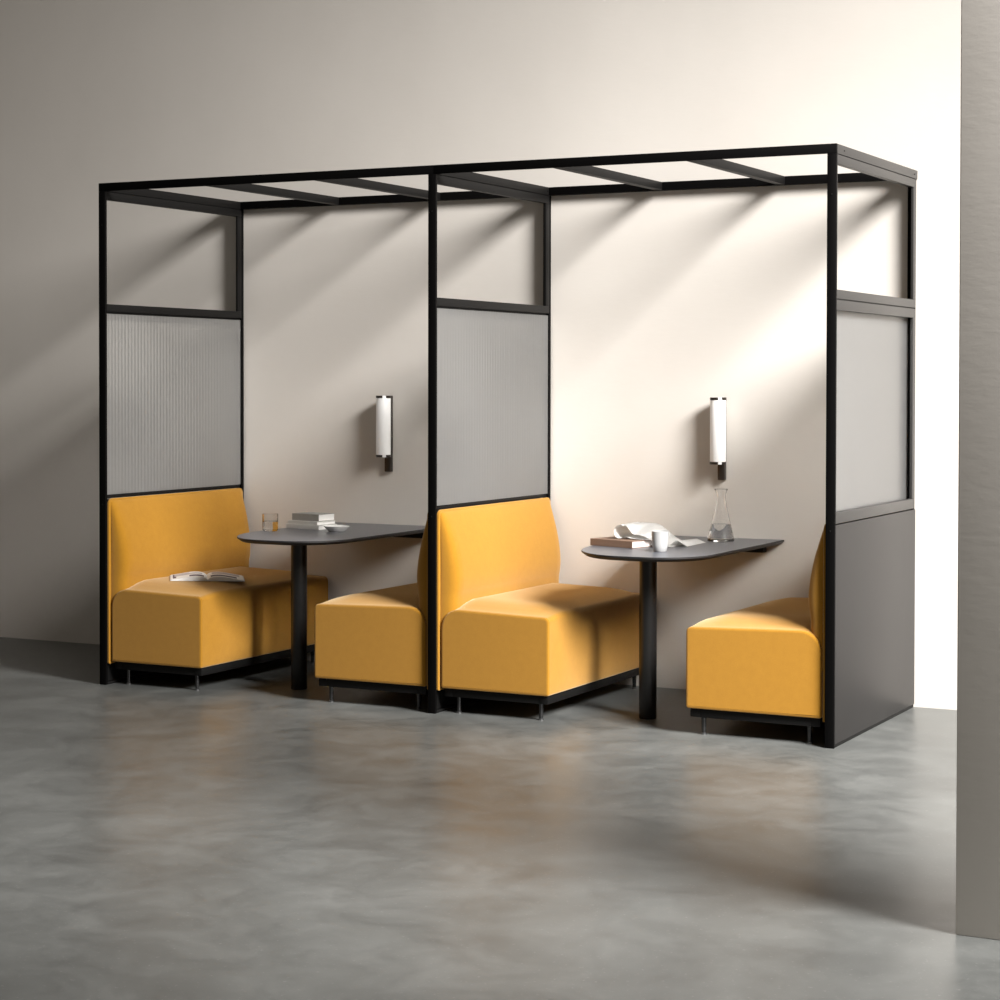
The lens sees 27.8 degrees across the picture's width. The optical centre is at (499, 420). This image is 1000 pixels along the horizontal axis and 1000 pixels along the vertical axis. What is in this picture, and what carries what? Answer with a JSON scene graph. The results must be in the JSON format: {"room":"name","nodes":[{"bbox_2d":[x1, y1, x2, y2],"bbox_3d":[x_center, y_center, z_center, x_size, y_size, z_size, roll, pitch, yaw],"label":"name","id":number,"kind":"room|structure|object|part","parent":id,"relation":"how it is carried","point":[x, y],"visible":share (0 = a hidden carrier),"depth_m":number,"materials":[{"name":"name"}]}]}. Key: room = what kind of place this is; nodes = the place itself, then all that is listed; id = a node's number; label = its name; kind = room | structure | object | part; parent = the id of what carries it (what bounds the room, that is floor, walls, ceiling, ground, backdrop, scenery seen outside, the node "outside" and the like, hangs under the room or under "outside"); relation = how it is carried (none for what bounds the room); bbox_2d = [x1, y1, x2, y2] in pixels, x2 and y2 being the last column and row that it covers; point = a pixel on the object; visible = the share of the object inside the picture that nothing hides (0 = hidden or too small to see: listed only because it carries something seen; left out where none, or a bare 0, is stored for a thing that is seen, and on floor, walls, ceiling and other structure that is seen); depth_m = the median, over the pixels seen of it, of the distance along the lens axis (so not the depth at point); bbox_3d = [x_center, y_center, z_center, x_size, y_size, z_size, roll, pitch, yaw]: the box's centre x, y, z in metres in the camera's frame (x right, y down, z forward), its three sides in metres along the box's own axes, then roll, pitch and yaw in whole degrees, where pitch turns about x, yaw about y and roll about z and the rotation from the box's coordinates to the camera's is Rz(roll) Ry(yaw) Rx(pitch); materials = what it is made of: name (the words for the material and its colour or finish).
{"room":"office breakout area","nodes":[
{"label":"office breakout area","id":0,"kind":"room"},
{"bbox_2d":[0,0,960,709],"bbox_3d":[1.336,-1.321,9.400,20.000,5.200,0.200,1,1,27],"label":"wall","id":1,"kind":"structure","parent":0,"point":[664,303],"depth_m":9.97,"materials":[{"name":"beige paint"}]},
{"bbox_2d":[376,396,392,471],"bbox_3d":[-0.584,0.070,10.241,0.077,0.387,0.106,1,1,27],"label":"wall lamp","id":2,"kind":"object","parent":1,"relation":"attached to","point":[384,404],"visible":1,"depth_m":10.20,"materials":[{"name":"white metal"}]},
{"bbox_2d":[710,397,726,479],"bbox_3d":[1.021,0.088,9.415,0.077,0.387,0.106,1,1,27],"label":"wall lamp","id":3,"kind":"object","parent":1,"relation":"attached to","point":[718,405],"visible":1,"depth_m":9.37,"materials":[{"name":"white glass"}]},
{"bbox_2d":[0,637,999,999],"bbox_3d":[-1.454,1.478,4.043,20.000,0.200,12.370,1,1,27],"label":"floor","id":4,"kind":"structure","parent":0,"point":[244,835],"depth_m":6.25,"materials":[{"name":"concrete"}]},
{"bbox_2d":[107,488,327,690],"bbox_3d":[-1.380,0.816,10.061,0.552,0.893,1.126,1,1,27],"label":"bench","id":5,"kind":"object","parent":4,"relation":"on","point":[156,623],"visible":0.92,"depth_m":9.77,"materials":[{"name":"yellow fabric"}]},
{"bbox_3d":[-1.784,1.227,9.706,0.021,0.067,0.021,1,1,27],"label":"leg","id":6,"kind":"part","parent":5,"relation":"part of","materials":[{"name":"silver metal"}]},
{"bbox_3d":[-1.581,0.668,10.161,0.082,0.584,1.098,1,1,27],"label":"backrest","id":7,"kind":"part","parent":5,"relation":"part of","materials":[{"name":"yellow fabric"}]},
{"bbox_3d":[-1.427,1.231,9.522,0.021,0.067,0.021,1,1,27],"label":"leg","id":8,"kind":"part","parent":5,"relation":"part of","materials":[{"name":"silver metal"}]},
{"bbox_2d":[170,571,244,580],"bbox_3d":[-1.432,0.764,9.880,0.358,0.022,0.226,1,2,-10],"label":"magazine","id":9,"kind":"object","parent":5,"relation":"on","point":[187,576],"visible":1,"depth_m":9.81,"materials":[{"name":"white paper"}]},
{"bbox_3d":[-1.376,1.170,10.065,0.504,0.038,1.078,1,1,27],"label":"frame","id":10,"kind":"part","parent":5,"relation":"part of","materials":[{"name":"black metal"}]},
{"bbox_3d":[-1.371,0.959,10.059,0.531,0.383,1.118,1,1,27],"label":"seat","id":11,"kind":"part","parent":5,"relation":"part of","materials":[{"name":"yellow fabric"}]},
{"bbox_3d":[-0.967,1.215,10.416,0.021,0.067,0.021,1,1,27],"label":"leg","id":12,"kind":"part","parent":5,"relation":"part of","materials":[{"name":"black metal"}]},
{"bbox_2d":[237,522,424,689],"bbox_3d":[-0.835,0.904,9.788,0.650,0.728,1.163,1,1,27],"label":"table","id":13,"kind":"object","parent":4,"relation":"on","point":[298,539],"visible":0.91,"depth_m":9.53,"materials":[{"name":"black metal"}]},
{"bbox_2d":[262,513,277,531],"bbox_3d":[-1.116,0.497,9.815,0.077,0.085,0.077,1,1,27],"label":"tumbler","id":14,"kind":"object","parent":13,"relation":"on","point":[269,520],"visible":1,"depth_m":9.78,"materials":[{"name":"clear glass"}]},
{"bbox_2d":[286,523,336,529],"bbox_3d":[-0.933,0.525,10.011,0.225,0.022,0.135,1,1,39],"label":"book","id":15,"kind":"object","parent":13,"relation":"on","point":[288,525],"visible":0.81,"depth_m":9.95,"materials":[{"name":"white paper"}]},
{"bbox_2d":[288,520,335,524],"bbox_3d":[-0.934,0.505,10.016,0.205,0.016,0.130,1,1,40],"label":"book","id":16,"kind":"object","parent":15,"relation":"on","point":[289,521],"visible":0.92,"depth_m":9.96,"materials":[{"name":"white paper"}]},
{"bbox_2d":[292,512,334,520],"bbox_3d":[-0.926,0.479,10.031,0.178,0.034,0.120,1,1,37],"label":"book","id":17,"kind":"object","parent":16,"relation":"on","point":[303,516],"visible":1,"depth_m":9.99,"materials":[{"name":"white paper"}]},
{"bbox_2d":[324,525,349,531],"bbox_3d":[-0.793,0.526,9.810,0.130,0.027,0.124,1,1,27],"label":"dish","id":18,"kind":"object","parent":13,"relation":"on","point":[332,528],"visible":1,"depth_m":9.77,"materials":[{"name":"white ceramic"}]},
{"bbox_2d":[315,498,537,709],"bbox_3d":[-0.323,0.828,9.517,0.607,0.893,1.126,1,1,27],"label":"bench","id":19,"kind":"object","parent":4,"relation":"on","point":[377,640],"visible":0.41,"depth_m":9.02,"materials":[{"name":"yellow fabric"}]},
{"bbox_3d":[-0.766,1.239,9.182,0.021,0.067,0.021,1,1,27],"label":"leg","id":20,"kind":"part","parent":19,"relation":"part of","materials":[{"name":"silver metal"}]},
{"bbox_3d":[-0.333,0.971,9.524,0.586,0.383,1.118,1,1,27],"label":"seat","id":21,"kind":"part","parent":19,"relation":"part of","materials":[{"name":"yellow fabric"}]},
{"bbox_3d":[-0.328,1.182,9.526,0.559,0.038,1.078,1,1,27],"label":"frame","id":22,"kind":"part","parent":19,"relation":"part of","materials":[{"name":"black metal"}]},
{"bbox_3d":[-0.361,1.244,8.973,0.021,0.067,0.021,1,1,27],"label":"leg","id":23,"kind":"part","parent":19,"relation":"part of","materials":[{"name":"silver metal"}]},
{"bbox_3d":[-0.098,0.685,9.398,0.082,0.584,1.098,1,1,27],"label":"backrest","id":24,"kind":"part","parent":19,"relation":"part of","materials":[{"name":"yellow fabric"}]},
{"bbox_2d":[99,143,917,748],"bbox_3d":[-0.029,0.078,9.355,3.654,2.400,1.171,1,1,27],"label":"booth","id":25,"kind":"object","parent":4,"relation":"on","point":[171,380],"visible":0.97,"depth_m":9.12,"materials":[{"name":"black metal"}]},
{"bbox_3d":[-1.899,0.088,9.671,0.039,2.361,0.014,1,1,27],"label":"post","id":26,"kind":"part","parent":25,"relation":"part of","materials":[{"name":"black metal"}]},
{"bbox_3d":[-1.638,0.808,10.194,0.013,0.874,1.130,1,1,27],"label":"panel","id":27,"kind":"part","parent":25,"relation":"part of","materials":[{"name":"yellow fabric"}]},
{"bbox_3d":[-1.637,1.253,10.202,0.028,0.012,1.130,1,1,27],"label":"rail","id":28,"kind":"part","parent":25,"relation":"part of","materials":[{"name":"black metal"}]},
{"bbox_3d":[-1.642,-0.079,10.180,0.019,0.890,1.130,1,1,27],"label":"glazing frame","id":29,"kind":"part","parent":25,"relation":"part of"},
{"bbox_3d":[-1.630,-0.085,10.174,0.005,0.867,1.126,1,1,27],"label":"glass pane","id":30,"kind":"part","parent":25,"relation":"part of","materials":[{"name":"grey glass"}]},
{"bbox_3d":[-1.636,-0.814,10.163,0.031,0.570,1.130,1,1,27],"label":"opening frame","id":31,"kind":"part","parent":25,"relation":"part of","materials":[{"name":"black metal"}]},
{"bbox_3d":[-1.375,0.069,10.695,0.033,2.361,0.022,1,1,27],"label":"post","id":32,"kind":"part","parent":25,"relation":"part of","materials":[{"name":"black metal"}]},
{"bbox_3d":[-0.295,0.107,8.845,0.039,2.361,0.014,1,1,27],"label":"post","id":33,"kind":"part","parent":25,"relation":"part of","materials":[{"name":"black metal"}]},
{"bbox_3d":[-0.035,0.827,9.369,0.013,0.874,1.130,1,1,27],"label":"panel","id":34,"kind":"part","parent":25,"relation":"part of","materials":[{"name":"yellow fabric"}]},
{"bbox_3d":[-0.033,1.272,9.376,0.028,0.012,1.130,1,1,27],"label":"rail","id":35,"kind":"part","parent":25,"relation":"part of","materials":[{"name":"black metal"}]},
{"bbox_3d":[-0.038,-0.060,9.354,0.019,0.890,1.130,1,1,27],"label":"glazing frame","id":36,"kind":"part","parent":25,"relation":"part of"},
{"bbox_3d":[-0.026,-0.066,9.348,0.005,0.867,1.126,1,1,27],"label":"glass pane","id":37,"kind":"part","parent":25,"relation":"part of","materials":[{"name":"grey glass"}]},
{"bbox_3d":[-0.032,-0.795,9.338,0.031,0.570,1.130,1,1,27],"label":"opening frame","id":38,"kind":"part","parent":25,"relation":"part of","materials":[{"name":"black metal"}]},
{"bbox_3d":[0.228,0.088,9.869,0.033,2.361,0.022,1,1,27],"label":"post","id":39,"kind":"part","parent":25,"relation":"part of","materials":[{"name":"black metal"}]},
{"bbox_3d":[1.313,0.125,8.017,0.039,2.361,0.014,1,1,27],"label":"post","id":40,"kind":"part","parent":25,"relation":"part of","materials":[{"name":"black metal"}]},
{"bbox_3d":[1.562,-0.042,8.530,0.005,0.879,1.122,1,1,27],"label":"glass pane","id":41,"kind":"part","parent":25,"relation":"part of","materials":[{"name":"grey glass"}]},
{"bbox_3d":[1.576,1.290,8.548,0.028,0.012,1.130,1,1,27],"label":"rail","id":42,"kind":"part","parent":25,"relation":"part of","materials":[{"name":"black metal"}]},
{"bbox_3d":[1.585,0.845,8.544,0.022,0.874,1.148,1,1,27],"label":"panel","id":43,"kind":"part","parent":25,"relation":"part of","materials":[{"name":"grey laminate"}]},
{"bbox_3d":[1.581,-0.042,8.521,0.026,0.890,1.130,1,1,27],"label":"glazing frame","id":44,"kind":"part","parent":25,"relation":"part of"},
{"bbox_3d":[1.582,-0.776,8.507,0.026,0.570,1.130,1,1,27],"label":"opening frame","id":45,"kind":"part","parent":25,"relation":"part of","materials":[{"name":"black metal"}]},
{"bbox_3d":[1.837,0.106,9.041,0.033,2.361,0.022,1,1,27],"label":"post","id":46,"kind":"part","parent":25,"relation":"part of","materials":[{"name":"black metal"}]},
{"bbox_2d":[437,497,638,720],"bbox_3d":[0.224,0.834,9.235,0.552,0.893,1.126,1,1,27],"label":"bench","id":47,"kind":"object","parent":4,"relation":"on","point":[508,629],"visible":0.92,"depth_m":8.90,"materials":[{"name":"yellow fabric"}]},
{"bbox_3d":[-0.180,1.246,8.880,0.021,0.067,0.021,1,1,27],"label":"leg","id":48,"kind":"part","parent":47,"relation":"part of","materials":[{"name":"black metal"}]},
{"bbox_3d":[0.023,0.686,9.335,0.082,0.584,1.098,1,1,27],"label":"backrest","id":49,"kind":"part","parent":47,"relation":"part of","materials":[{"name":"yellow fabric"}]},
{"bbox_3d":[0.233,0.977,9.233,0.531,0.383,1.118,1,1,27],"label":"seat","id":50,"kind":"part","parent":47,"relation":"part of","materials":[{"name":"yellow fabric"}]},
{"bbox_3d":[0.177,1.250,8.696,0.021,0.067,0.021,1,1,27],"label":"leg","id":51,"kind":"part","parent":47,"relation":"part of","materials":[{"name":"black metal"}]},
{"bbox_3d":[0.228,1.188,9.239,0.504,0.038,1.078,1,1,27],"label":"frame","id":52,"kind":"part","parent":47,"relation":"part of","materials":[{"name":"black metal"}]},
{"bbox_3d":[0.637,1.233,9.591,0.021,0.067,0.021,1,1,27],"label":"leg","id":53,"kind":"part","parent":47,"relation":"part of","materials":[{"name":"black metal"}]},
{"bbox_2d":[581,536,783,719],"bbox_3d":[0.757,0.923,8.968,0.650,0.728,1.163,1,1,27],"label":"table","id":54,"kind":"object","parent":4,"relation":"on","point":[647,558],"visible":0.94,"depth_m":8.71,"materials":[{"name":"black metal"}]},
{"bbox_2d":[590,536,651,547],"bbox_3d":[0.549,0.542,8.973,0.245,0.031,0.170,1,2,44],"label":"book","id":55,"kind":"object","parent":54,"relation":"on","point":[613,541],"visible":0.89,"depth_m":8.91,"materials":[{"name":"brown paper"}]},
{"bbox_2d":[614,522,705,546],"bbox_3d":[0.711,0.508,9.022,0.312,0.092,0.375,1,1,24],"label":"newspaper","id":56,"kind":"object","parent":54,"relation":"on","point":[635,530],"visible":0.91,"depth_m":9.00,"materials":[{"name":"white paper"}]},
{"bbox_2d":[652,530,668,551],"bbox_3d":[0.687,0.520,8.666,0.073,0.088,0.073,1,1,27],"label":"cup","id":57,"kind":"object","parent":54,"relation":"on","point":[659,537],"visible":1,"depth_m":8.64,"materials":[{"name":"grey ceramic"}]},
{"bbox_2d":[707,488,733,542],"bbox_3d":[1.008,0.433,9.213,0.123,0.241,0.123,1,1,27],"label":"carafe","id":58,"kind":"object","parent":54,"relation":"on","point":[720,531],"visible":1,"depth_m":9.18,"materials":[{"name":"clear glass"}]},
{"bbox_2d":[686,510,903,743],"bbox_3d":[1.286,0.847,8.688,0.607,0.893,1.126,1,1,27],"label":"bench","id":59,"kind":"object","parent":4,"relation":"on","point":[763,662],"visible":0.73,"depth_m":8.20,"materials":[{"name":"yellow fabric"}]},
{"bbox_3d":[0.843,1.257,8.353,0.021,0.067,0.021,1,1,27],"label":"leg","id":60,"kind":"part","parent":59,"relation":"part of","materials":[{"name":"black metal"}]},
{"bbox_3d":[1.276,0.989,8.696,0.586,0.383,1.118,1,1,27],"label":"seat","id":61,"kind":"part","parent":59,"relation":"part of","materials":[{"name":"yellow fabric"}]},
{"bbox_3d":[1.281,1.200,8.697,0.559,0.038,1.078,1,1,27],"label":"frame","id":62,"kind":"part","parent":59,"relation":"part of","materials":[{"name":"black metal"}]},
{"bbox_3d":[1.248,1.262,8.145,0.021,0.067,0.021,1,1,27],"label":"leg","id":63,"kind":"part","parent":59,"relation":"part of","materials":[{"name":"black metal"}]},
{"bbox_3d":[1.511,0.704,8.569,0.082,0.584,1.098,1,1,27],"label":"backrest","id":64,"kind":"part","parent":59,"relation":"part of","materials":[{"name":"yellow fabric"}]},
{"bbox_2d":[956,0,999,939],"bbox_3d":[1.781,-1.239,5.164,1.130,5.200,0.324,1,1,27],"label":"wall","id":65,"kind":"structure","parent":0,"point":[978,627],"depth_m":5.28,"materials":[{"name":"beige paint"}]}
]}

